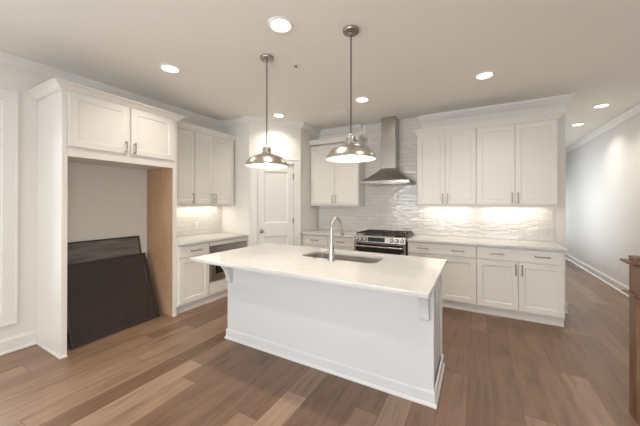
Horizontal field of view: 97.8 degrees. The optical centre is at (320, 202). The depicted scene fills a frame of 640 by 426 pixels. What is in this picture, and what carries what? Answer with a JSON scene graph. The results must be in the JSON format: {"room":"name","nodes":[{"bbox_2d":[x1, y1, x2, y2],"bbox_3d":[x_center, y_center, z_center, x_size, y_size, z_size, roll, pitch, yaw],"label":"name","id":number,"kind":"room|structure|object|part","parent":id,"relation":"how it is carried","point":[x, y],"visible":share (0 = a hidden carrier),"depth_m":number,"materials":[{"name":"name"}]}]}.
{"room":"kitchen","nodes":[
{"label":"kitchen","id":0,"kind":"room"},
{"bbox_2d":[0,65,220,339],"bbox_3d":[-3.176,0.018,2.417,0.120,2.814,8.331,0,0,29],"label":"wall","id":1,"kind":"structure","parent":0,"point":[101,199],"depth_m":3.18,"materials":[{"name":"white paint"}]},
{"bbox_2d":[0,87,18,327],"bbox_3d":[-3.458,0.044,1.861,0.128,2.240,1.985,0,0,29],"label":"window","id":2,"kind":"structure","parent":1,"relation":"in","point":[10,98],"depth_m":2.65,"materials":[{"name":"white paint"}]},
{"bbox_3d":[-3.484,0.044,1.875,0.070,2.040,1.785,0,0,29],"label":"frame","id":3,"kind":"part","parent":2,"relation":"part of","materials":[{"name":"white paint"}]},
{"bbox_2d":[0,329,36,355],"bbox_3d":[-4.004,1.351,0.781,0.026,0.140,4.674,0,0,29],"label":"baseboard","id":4,"kind":"structure","parent":1,"relation":"attached to","point":[17,342],"depth_m":2.71,"materials":[{"name":"white paint"}]},
{"bbox_2d":[27,77,185,169],"bbox_3d":[-2.312,-0.764,3.166,0.656,0.670,1.273,0,0,29],"label":"upper cabinet","id":5,"kind":"object","parent":1,"relation":"attached to","point":[106,129],"visible":0.95,"depth_m":2.92,"materials":[{"name":"white paint"}]},
{"bbox_3d":[-2.209,-0.775,2.809,0.020,0.501,0.505,0,0,29],"label":"door","id":6,"kind":"part","parent":5,"relation":"part of","materials":[{"name":"white paint"}]},
{"bbox_3d":[-2.312,-1.064,3.167,0.656,0.070,1.273,0,0,29],"label":"crown","id":7,"kind":"part","parent":5,"relation":"part of","materials":[{"name":"white paint"}]},
{"bbox_3d":[-1.952,-0.773,3.270,0.020,0.501,0.495,0,0,29],"label":"door","id":8,"kind":"part","parent":5,"relation":"part of","materials":[{"name":"white paint"}]},
{"bbox_2d":[128,217,133,226],"bbox_3d":[-2.444,0.253,3.597,0.009,0.116,0.070,0,0,29],"label":"outlet","id":9,"kind":"object","parent":1,"relation":"attached to","point":[130,220],"visible":1,"depth_m":3.60,"materials":[{"name":"white plastic"}]},
{"bbox_2d":[0,51,362,136],"bbox_3d":[-2.802,-1.335,2.439,1.763,0.104,8.595,0,0,43],"label":"trim","id":10,"kind":"structure","parent":1,"relation":"attached to","point":[8,60],"depth_m":3.84,"materials":[{"name":"white paint"}]},
{"bbox_2d":[177,121,196,206],"bbox_3d":[-2.049,-0.523,3.915,0.387,1.163,0.436,0,0,29],"label":"upper cabinet","id":11,"kind":"object","parent":1,"relation":"attached to","point":[185,131],"visible":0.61,"depth_m":3.92,"materials":[{"name":"white paint"}]},
{"bbox_3d":[-1.901,-1.065,3.834,0.050,0.080,0.436,0,0,29],"label":"crown","id":12,"kind":"part","parent":11,"relation":"part of","materials":[{"name":"white paint"}]},
{"bbox_2d":[177,206,220,236],"bbox_3d":[-2.026,0.290,4.343,0.011,0.458,1.211,0,0,29],"label":"tile backsplash","id":13,"kind":"structure","parent":1,"relation":"attached to","point":[209,217],"depth_m":4.47,"materials":[{"name":"white tile"}]},
{"bbox_2d":[195,221,198,228],"bbox_3d":[-1.966,0.357,4.431,0.009,0.116,0.070,0,0,29],"label":"outlet","id":14,"kind":"object","parent":13,"relation":"attached to","point":[196,222],"visible":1,"depth_m":4.43,"materials":[{"name":"white plastic"}]},
{"bbox_2d":[194,126,236,205],"bbox_3d":[-1.744,-0.521,4.462,0.387,1.163,0.815,0,0,29],"label":"upper cabinet","id":15,"kind":"object","parent":1,"relation":"attached to","point":[213,150],"visible":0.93,"depth_m":4.33,"materials":[{"name":"white paint"}]},
{"bbox_3d":[-1.745,-0.497,4.185,0.020,1.040,0.320,0,0,29],"label":"door","id":16,"kind":"part","parent":15,"relation":"part of","materials":[{"name":"white paint"}]},
{"bbox_3d":[-1.743,-1.063,4.463,0.387,0.080,0.815,0,0,29],"label":"crown","id":17,"kind":"part","parent":15,"relation":"part of","materials":[{"name":"white paint"}]},
{"bbox_3d":[-1.563,-0.496,4.513,0.020,1.040,0.422,0,0,29],"label":"door","id":18,"kind":"part","parent":15,"relation":"part of","materials":[{"name":"white paint"}]},
{"bbox_2d":[221,124,318,246],"bbox_3d":[-0.820,0.028,4.963,1.794,2.814,0.546,0,0,-18],"label":"wall","id":19,"kind":"structure","parent":0,"point":[287,143],"depth_m":4.73,"materials":[{"name":"white paint"}]},
{"bbox_2d":[250,158,300,245],"bbox_3d":[-0.761,0.344,4.734,0.857,2.180,0.155,0,0,-20],"label":"door","id":20,"kind":"structure","parent":19,"relation":"in","point":[275,194],"depth_m":4.74,"materials":[{"name":"white paint"}]},
{"bbox_2d":[0,0,639,146],"bbox_3d":[0.851,-1.441,3.423,6.176,0.120,14.240,0,0,29],"label":"ceiling","id":21,"kind":"structure","parent":0,"point":[411,58],"depth_m":2.55,"materials":[{"name":"white paint"}]},
{"bbox_2d":[159,63,180,73],"bbox_3d":[-1.552,-1.378,2.884,0.200,0.012,0.200,0,0,29],"label":"recessed light","id":22,"kind":"object","parent":21,"relation":"in","point":[169,68],"visible":1,"depth_m":2.88,"materials":[{"name":"white plastic"}]},
{"bbox_2d":[245,54,287,168],"bbox_3d":[-0.512,-0.865,2.667,0.406,1.038,0.406,0,0,29],"label":"pendant light","id":23,"kind":"object","parent":21,"relation":"hanging from","point":[266,159],"visible":1,"depth_m":2.63,"materials":[{"name":"silver metal"}]},
{"bbox_3d":[-0.513,-0.448,2.666,0.406,0.205,0.406,0,0,29],"label":"lamp shade","id":24,"kind":"part","parent":23,"relation":"part of","materials":[{"name":"silver metal"}]},
{"bbox_3d":[-0.512,-0.957,2.667,0.010,0.815,0.011,0,0,29],"label":"cord","id":25,"kind":"part","parent":23,"relation":"part of","materials":[{"name":"silver metal"}]},
{"bbox_2d":[272,113,284,117],"bbox_3d":[-0.664,-1.373,4.427,0.200,0.012,0.200,0,0,29],"label":"recessed light","id":26,"kind":"object","parent":21,"relation":"in","point":[277,115],"visible":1,"depth_m":4.43,"materials":[{"name":"white"}]},
{"bbox_2d":[268,16,292,32],"bbox_3d":[-0.311,-1.378,2.175,0.200,0.012,0.200,0,0,29],"label":"recessed light","id":27,"kind":"object","parent":21,"relation":"in","point":[279,24],"visible":1,"depth_m":2.17,"materials":[{"name":"white plastic"}]},
{"bbox_2d":[325,109,349,116],"bbox_3d":[0.276,-1.375,4.315,0.360,0.007,0.200,0,0,29],"label":"ceiling vent","id":28,"kind":"object","parent":21,"relation":"in","point":[341,112],"visible":0.96,"depth_m":4.32,"materials":[{"name":"white metal"}]},
{"bbox_2d":[326,25,376,162],"bbox_3d":[0.244,-0.865,2.242,0.406,1.038,0.406,0,0,29],"label":"pendant light","id":29,"kind":"object","parent":21,"relation":"hanging from","point":[350,152],"visible":1,"depth_m":2.22,"materials":[{"name":"silver metal"}]},
{"bbox_3d":[0.244,-0.957,2.242,0.010,0.815,0.011,0,0,29],"label":"cord","id":30,"kind":"part","parent":29,"relation":"part of","materials":[{"name":"silver metal"}]},
{"bbox_3d":[0.244,-0.448,2.241,0.406,0.205,0.406,0,0,29],"label":"lamp shade","id":31,"kind":"part","parent":29,"relation":"part of","materials":[{"name":"silver metal"}]},
{"bbox_2d":[355,97,369,102],"bbox_3d":[0.559,-1.373,3.745,0.200,0.012,0.200,0,0,29],"label":"recessed light","id":32,"kind":"object","parent":21,"relation":"in","point":[359,99],"visible":1,"depth_m":3.74,"materials":[{"name":"white plastic"}]},
{"bbox_2d":[474,71,494,79],"bbox_3d":[1.780,-1.374,3.030,0.200,0.012,0.200,0,0,29],"label":"recessed light","id":33,"kind":"object","parent":21,"relation":"in","point":[484,75],"visible":1,"depth_m":3.03,"materials":[{"name":"white plastic"}]},
{"bbox_2d":[570,123,584,125],"bbox_3d":[4.521,-1.366,4.910,0.200,0.012,0.200,0,0,29],"label":"recessed light","id":34,"kind":"object","parent":21,"relation":"in","point":[575,124],"visible":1,"depth_m":4.91,"materials":[{"name":"white"}]},
{"bbox_2d":[592,103,610,108],"bbox_3d":[3.989,-1.369,3.968,0.200,0.012,0.200,0,0,29],"label":"recessed light","id":35,"kind":"object","parent":21,"relation":"in","point":[603,105],"visible":1,"depth_m":3.96,"materials":[{"name":"white plastic"}]},
{"bbox_2d":[0,259,639,425],"bbox_3d":[0.847,1.493,3.416,6.176,0.120,14.240,0,0,29],"label":"floor","id":36,"kind":"structure","parent":0,"point":[181,369],"depth_m":2.26,"materials":[{"name":"brown wood"}]},
{"bbox_2d":[36,90,67,358],"bbox_3d":[-2.607,0.193,2.701,0.594,2.468,0.055,0,0,29],"label":"panel","id":37,"kind":"object","parent":36,"relation":"on","point":[52,145],"visible":0.97,"depth_m":2.64,"materials":[{"name":"white paint"}]},
{"bbox_3d":[-2.608,1.417,2.699,0.594,0.020,0.055,0,0,29],"label":"shoe moulding","id":38,"kind":"part","parent":37,"relation":"part of","materials":[{"name":"white paint"}]},
{"bbox_2d":[67,236,150,342],"bbox_3d":[-2.494,0.932,3.210,0.266,0.992,0.920,0,0,28],"label":"screen","id":39,"kind":"object","parent":36,"relation":"on","point":[130,236],"visible":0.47,"depth_m":3.41,"materials":[{"name":"brown metal"}]},
{"bbox_2d":[67,252,159,349],"bbox_3d":[-2.349,1.040,3.173,0.323,0.778,0.893,0,0,26],"label":"screen","id":40,"kind":"object","parent":36,"relation":"on","point":[68,324],"visible":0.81,"depth_m":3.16,"materials":[{"name":"brown metal"}]},
{"bbox_2d":[147,121,176,316],"bbox_3d":[-2.078,0.196,3.651,0.594,2.468,0.043,0,0,29],"label":"panel","id":41,"kind":"object","parent":36,"relation":"on","point":[162,182],"visible":0.88,"depth_m":3.60,"materials":[{"name":"brown wood"}]},
{"bbox_3d":[-2.098,0.460,3.648,0.562,1.940,0.019,0,0,29],"label":"panel","id":42,"kind":"part","parent":41,"relation":"part of","materials":[{"name":"brown wood"}]},
{"bbox_2d":[176,242,208,313],"bbox_3d":[-1.927,0.992,3.857,0.656,0.878,0.462,0,0,29],"label":"base cabinet","id":43,"kind":"object","parent":36,"relation":"on","point":[192,289],"visible":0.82,"depth_m":3.68,"materials":[{"name":"white paint"}]},
{"bbox_3d":[-1.678,0.636,3.724,0.020,0.142,0.442,0,0,29],"label":"drawer","id":44,"kind":"part","parent":43,"relation":"part of","materials":[{"name":"white paint"}]},
{"bbox_3d":[-1.679,1.014,3.723,0.020,0.579,0.442,0,0,29],"label":"door","id":45,"kind":"part","parent":43,"relation":"part of","materials":[{"name":"white paint"}]},
{"bbox_2d":[205,237,246,303],"bbox_3d":[-1.644,0.993,4.393,0.630,0.878,0.745,0,0,29],"label":"base cabinet","id":46,"kind":"object","parent":36,"relation":"on","point":[218,289],"depth_m":4.08,"materials":[{"name":"white paint"}]},
{"bbox_2d":[177,232,248,245],"bbox_3d":[-1.748,0.536,4.188,0.649,0.032,1.213,0,0,29],"label":"countertop","id":47,"kind":"structure","parent":46,"relation":"on","point":[203,238],"depth_m":4.13,"materials":[{"name":"white stone"}]},
{"bbox_3d":[-1.382,0.934,4.247,0.031,0.367,0.701,0,0,29],"label":"drawer","id":48,"kind":"part","parent":46,"relation":"part of","materials":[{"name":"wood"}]},
{"bbox_3d":[-1.388,1.222,4.246,0.020,0.167,0.727,0,0,29],"label":"drawer","id":49,"kind":"part","parent":46,"relation":"part of","materials":[{"name":"white paint"}]},
{"bbox_3d":[-1.631,0.879,4.386,0.600,0.497,0.701,0,0,29],"label":"microwave drawer","id":50,"kind":"part","parent":46,"relation":"part of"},
{"bbox_3d":[-1.387,0.592,4.247,0.020,0.056,0.731,0,0,29],"label":"rail","id":51,"kind":"part","parent":46,"relation":"part of","materials":[{"name":"white paint"}]},
{"bbox_3d":[-1.385,0.686,4.249,0.023,0.112,0.701,0,0,29],"label":"control panel","id":52,"kind":"part","parent":46,"relation":"part of","materials":[{"name":"silver metal"}]},
{"bbox_2d":[302,234,353,250],"bbox_3d":[0.244,0.997,4.899,0.995,0.878,0.656,0,0,29],"label":"base cabinet","id":53,"kind":"object","parent":36,"relation":"on","point":[341,243],"visible":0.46,"depth_m":4.65,"materials":[{"name":"white paint"}]},
{"bbox_3d":[-0.089,0.640,4.763,0.481,0.142,0.020,0,0,29],"label":"drawer","id":54,"kind":"part","parent":53,"relation":"part of","materials":[{"name":"white paint"}]},
{"bbox_3d":[-0.090,1.019,4.762,0.481,0.579,0.020,0,0,29],"label":"door","id":55,"kind":"part","parent":53,"relation":"part of","materials":[{"name":"white paint"}]},
{"bbox_2d":[301,229,360,237],"bbox_3d":[0.248,0.540,4.904,0.998,0.032,0.649,0,0,29],"label":"countertop","id":56,"kind":"structure","parent":53,"relation":"on","point":[336,233],"depth_m":4.78,"materials":[{"name":"white stone"}]},
{"bbox_3d":[0.330,0.640,4.530,0.470,0.142,0.020,0,0,29],"label":"drawer","id":57,"kind":"part","parent":53,"relation":"part of","materials":[{"name":"white paint"}]},
{"bbox_3d":[0.329,1.019,4.529,0.470,0.579,0.020,0,0,29],"label":"door","id":58,"kind":"part","parent":53,"relation":"part of","materials":[{"name":"white paint"}]},
{"bbox_2d":[221,266,444,408],"bbox_3d":[-0.005,0.991,2.611,2.075,0.878,0.912,0,0,29],"label":"kitchen island","id":59,"kind":"object","parent":36,"relation":"on","point":[390,343],"visible":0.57,"depth_m":2.29,"materials":[{"name":"white paint"}]},
{"bbox_2d":[190,243,446,298],"bbox_3d":[-0.033,0.534,2.577,2.103,0.032,1.108,0,0,29],"label":"island countertop","id":60,"kind":"structure","parent":59,"relation":"on","point":[413,276],"depth_m":2.25,"materials":[{"name":"white stone"}]},
{"bbox_2d":[324,217,343,261],"bbox_3d":[0.132,0.325,2.572,0.100,0.386,0.272,0,0,29],"label":"kitchen faucet","id":61,"kind":"object","parent":60,"relation":"on","point":[330,251],"visible":1,"depth_m":2.46,"materials":[{"name":"silver metal"}]},
{"bbox_3d":[0.146,0.222,2.555,0.025,0.182,0.222,0,0,29],"label":"spout","id":62,"kind":"part","parent":61,"relation":"part of","materials":[{"name":"silver metal"}]},
{"bbox_2d":[307,253,381,262],"bbox_3d":[0.221,0.658,2.703,0.805,0.213,0.440,0,0,29],"label":"sink","id":63,"kind":"object","parent":60,"relation":"in","point":[318,255],"visible":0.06,"depth_m":2.89,"materials":[{"name":"silver metal"}]},
{"bbox_3d":[0.041,1.379,2.694,2.075,0.103,0.597,0,0,29],"label":"baseboard","id":64,"kind":"part","parent":59,"relation":"part of","materials":[{"name":"white paint"}]},
{"bbox_2d":[436,286,437,302],"bbox_3d":[0.903,0.715,2.168,0.009,0.116,0.070,0,0,29],"label":"outlet","id":65,"kind":"object","parent":59,"relation":"attached to","point":[437,286],"visible":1,"depth_m":2.16,"materials":[{"name":"white plastic"}]},
{"bbox_2d":[354,229,413,255],"bbox_3d":[1.009,0.953,4.417,0.786,0.965,0.726,0,0,29],"label":"range","id":66,"kind":"object","parent":36,"relation":"on","point":[370,240],"visible":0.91,"depth_m":4.18,"materials":[{"name":"silver metal"}]},
{"bbox_3d":[0.849,0.660,4.130,0.726,0.026,0.068,0,0,29],"label":"handle","id":67,"kind":"part","parent":66,"relation":"part of","materials":[{"name":"silver metal"}]},
{"bbox_3d":[0.865,0.680,4.159,0.726,0.110,0.002,0,0,29],"label":"door trim","id":68,"kind":"part","parent":66,"relation":"part of","materials":[{"name":"black"}]},
{"bbox_3d":[0.876,0.910,4.178,0.782,0.580,0.043,0,0,29],"label":"oven door","id":69,"kind":"part","parent":66,"relation":"part of","materials":[{"name":"silver metal"}]},
{"bbox_3d":[0.874,0.559,4.175,0.786,0.108,0.056,0,0,29],"label":"control panel","id":70,"kind":"part","parent":66,"relation":"part of","materials":[{"name":"silver metal"}]},
{"bbox_2d":[358,232,413,237],"bbox_3d":[1.034,0.518,4.463,0.786,0.008,0.623,0,0,29],"label":"cooktop","id":71,"kind":"object","parent":66,"relation":"in","point":[363,234],"depth_m":4.28,"materials":[{"name":"black metal"}]},
{"bbox_2d":[408,241,475,311],"bbox_3d":[1.766,0.997,4.051,0.865,0.878,0.656,0,0,29],"label":"base cabinet","id":72,"kind":"object","parent":36,"relation":"on","point":[459,273],"visible":0.59,"depth_m":3.71,"materials":[{"name":"white paint"}]},
{"bbox_3d":[1.443,1.019,3.908,0.421,0.579,0.020,0,0,29],"label":"door","id":73,"kind":"part","parent":72,"relation":"part of","materials":[{"name":"white paint"}]},
{"bbox_3d":[1.631,0.640,3.805,0.849,0.142,0.020,0,0,29],"label":"drawer","id":74,"kind":"part","parent":72,"relation":"part of","materials":[{"name":"white paint"}]},
{"bbox_3d":[1.816,1.019,3.700,0.425,0.579,0.020,0,0,29],"label":"door","id":75,"kind":"part","parent":72,"relation":"part of","materials":[{"name":"white paint"}]},
{"bbox_2d":[476,246,564,326],"bbox_3d":[2.529,0.997,3.626,0.881,0.878,0.656,0,0,29],"label":"base cabinet","id":76,"kind":"object","parent":36,"relation":"on","point":[520,284],"visible":0.96,"depth_m":3.36,"materials":[{"name":"white paint"}]},
{"bbox_2d":[407,235,568,251],"bbox_3d":[2.161,0.540,3.837,1.776,0.032,0.649,0,0,29],"label":"countertop","id":77,"kind":"structure","parent":76,"relation":"on","point":[503,243],"depth_m":3.65,"materials":[{"name":"white stone"}]},
{"bbox_3d":[2.202,1.019,3.485,0.435,0.579,0.020,0,0,29],"label":"door","id":78,"kind":"part","parent":76,"relation":"part of","materials":[{"name":"white paint"}]},
{"bbox_3d":[2.389,0.640,3.382,0.861,0.142,0.020,0,0,29],"label":"drawer","id":79,"kind":"part","parent":76,"relation":"part of","materials":[{"name":"white paint"}]},
{"bbox_3d":[2.580,1.019,3.274,0.422,0.579,0.020,0,0,29],"label":"door","id":80,"kind":"part","parent":76,"relation":"part of","materials":[{"name":"white paint"}]},
{"bbox_2d":[620,255,639,422],"bbox_3d":[2.129,0.896,1.839,0.173,1.070,0.173,0,0,29],"label":"newel post","id":81,"kind":"object","parent":36,"relation":"on","point":[633,261],"visible":1,"depth_m":1.84,"materials":[{"name":"brown wood"}]},
{"bbox_3d":[2.130,0.405,1.840,0.173,0.028,0.173,0,0,29],"label":"cap moulding","id":82,"kind":"part","parent":81,"relation":"part of","materials":[{"name":"brown wood"}]},
{"bbox_3d":[2.130,0.615,1.839,0.157,0.020,0.157,0,0,29],"label":"collar moulding","id":83,"kind":"part","parent":81,"relation":"part of","materials":[{"name":"brown wood"}]},
{"bbox_3d":[2.129,0.904,1.839,0.104,1.055,0.104,0,0,29],"label":"post","id":84,"kind":"part","parent":81,"relation":"part of","materials":[{"name":"brown wood"}]},
{"bbox_2d":[319,105,565,301],"bbox_3d":[1.025,0.030,4.913,5.029,2.814,0.120,0,0,29],"label":"wall","id":85,"kind":"structure","parent":0,"point":[560,212],"depth_m":3.67,"materials":[{"name":"white paint"}]},
{"bbox_2d":[309,134,367,205],"bbox_3d":[0.312,-0.531,5.024,0.993,1.191,0.380,0,0,29],"label":"upper cabinet","id":86,"kind":"object","parent":85,"relation":"attached to","point":[332,183],"visible":0.94,"depth_m":4.91,"materials":[{"name":"white paint"}]},
{"bbox_3d":[0.036,-0.493,5.029,0.485,1.040,0.020,0,0,29],"label":"door","id":87,"kind":"part","parent":86,"relation":"part of","materials":[{"name":"white paint"}]},
{"bbox_3d":[0.313,-1.087,5.025,0.993,0.080,0.380,0,0,29],"label":"crown","id":88,"kind":"part","parent":86,"relation":"part of","materials":[{"name":"white paint"}]},
{"bbox_3d":[0.441,-0.493,4.803,0.434,1.040,0.020,0,0,29],"label":"door","id":89,"kind":"part","parent":86,"relation":"part of","materials":[{"name":"white paint"}]},
{"bbox_2d":[319,117,419,234],"bbox_3d":[0.791,0.015,4.968,1.880,2.783,0.011,0,0,29],"label":"tile backsplash","id":90,"kind":"structure","parent":85,"relation":"attached to","point":[387,207],"depth_m":4.78,"materials":[{"name":"white tile"}]},
{"bbox_2d":[361,116,415,185],"bbox_3d":[1.094,-0.833,4.504,0.760,1.089,0.505,0,0,29],"label":"range hood","id":91,"kind":"object","parent":85,"relation":"attached to","point":[389,173],"visible":1,"depth_m":4.47,"materials":[{"name":"silver metal"}]},
{"bbox_2d":[413,122,475,206],"bbox_3d":[1.847,-0.517,4.169,0.834,1.163,0.380,0,0,29],"label":"upper cabinet","id":92,"kind":"object","parent":85,"relation":"attached to","point":[446,155],"visible":0.94,"depth_m":4.02,"materials":[{"name":"white paint"}]},
{"bbox_3d":[1.638,-0.493,4.136,0.376,1.040,0.020,0,0,29],"label":"door","id":93,"kind":"part","parent":92,"relation":"part of","materials":[{"name":"white paint"}]},
{"bbox_3d":[1.847,-1.059,4.170,0.834,0.080,0.380,0,0,29],"label":"crown","id":94,"kind":"part","parent":92,"relation":"part of","materials":[{"name":"white paint"}]},
{"bbox_3d":[1.974,-0.493,3.949,0.387,1.040,0.020,0,0,29],"label":"door","id":95,"kind":"part","parent":92,"relation":"part of","materials":[{"name":"white paint"}]},
{"bbox_2d":[420,207,553,241],"bbox_3d":[2.347,0.295,4.100,1.681,0.458,0.011,0,0,29],"label":"tile backsplash","id":96,"kind":"structure","parent":85,"relation":"attached to","point":[522,223],"depth_m":4.04,"materials":[{"name":"white tile"}]},
{"bbox_2d":[500,222,505,229],"bbox_3d":[2.583,0.337,3.957,0.070,0.116,0.009,0,0,29],"label":"outlet","id":97,"kind":"object","parent":96,"relation":"attached to","point":[502,224],"visible":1,"depth_m":3.95,"materials":[{"name":"white plastic"}]},
{"bbox_2d":[476,111,564,207],"bbox_3d":[2.617,-0.517,3.740,0.928,1.163,0.380,0,0,29],"label":"upper cabinet","id":98,"kind":"object","parent":85,"relation":"attached to","point":[517,157],"visible":1,"depth_m":3.61,"materials":[{"name":"white paint"}]},
{"bbox_3d":[2.342,-0.493,3.744,0.432,1.040,0.020,0,0,29],"label":"door","id":99,"kind":"part","parent":98,"relation":"part of","materials":[{"name":"white paint"}]},
{"bbox_3d":[2.618,-1.059,3.741,0.928,0.080,0.380,0,0,29],"label":"crown","id":100,"kind":"part","parent":98,"relation":"part of","materials":[{"name":"white paint"}]},
{"bbox_3d":[2.719,-0.493,3.534,0.423,1.040,0.020,0,0,29],"label":"door","id":101,"kind":"part","parent":98,"relation":"part of","materials":[{"name":"white paint"}]},
{"bbox_2d":[566,114,639,286],"bbox_3d":[3.494,0.026,1.945,0.120,2.814,14.000,0,0,29],"label":"wall","id":102,"kind":"structure","parent":0,"point":[603,173],"depth_m":5.02,"materials":[{"name":"white paint"}]},
{"bbox_2d":[566,253,628,296],"bbox_3d":[3.428,1.363,1.978,0.026,0.140,14.000,0,0,29],"label":"baseboard","id":103,"kind":"structure","parent":102,"relation":"attached to","point":[615,284],"depth_m":5.22,"materials":[{"name":"white paint"}]},
{"bbox_2d":[566,102,639,153],"bbox_3d":[3.403,-1.328,2.000,0.092,0.104,14.000,0,0,29],"label":"trim","id":104,"kind":"structure","parent":102,"relation":"attached to","point":[634,110],"depth_m":4.83,"materials":[{"name":"white paint"}]},
{"bbox_3d":[4.549,0.038,6.195,0.120,2.814,5.549,0,0,29],"label":"wall","id":105,"kind":"structure","parent":0,"visible":0},
{"bbox_2d":[419,93,576,123],"bbox_3d":[3.797,-1.317,6.496,1.910,0.104,5.761,0,0,29],"label":"trim","id":106,"kind":"structure","parent":105,"relation":"attached to","point":[562,99],"depth_m":3.94,"materials":[{"name":"white paint"}]}
]}

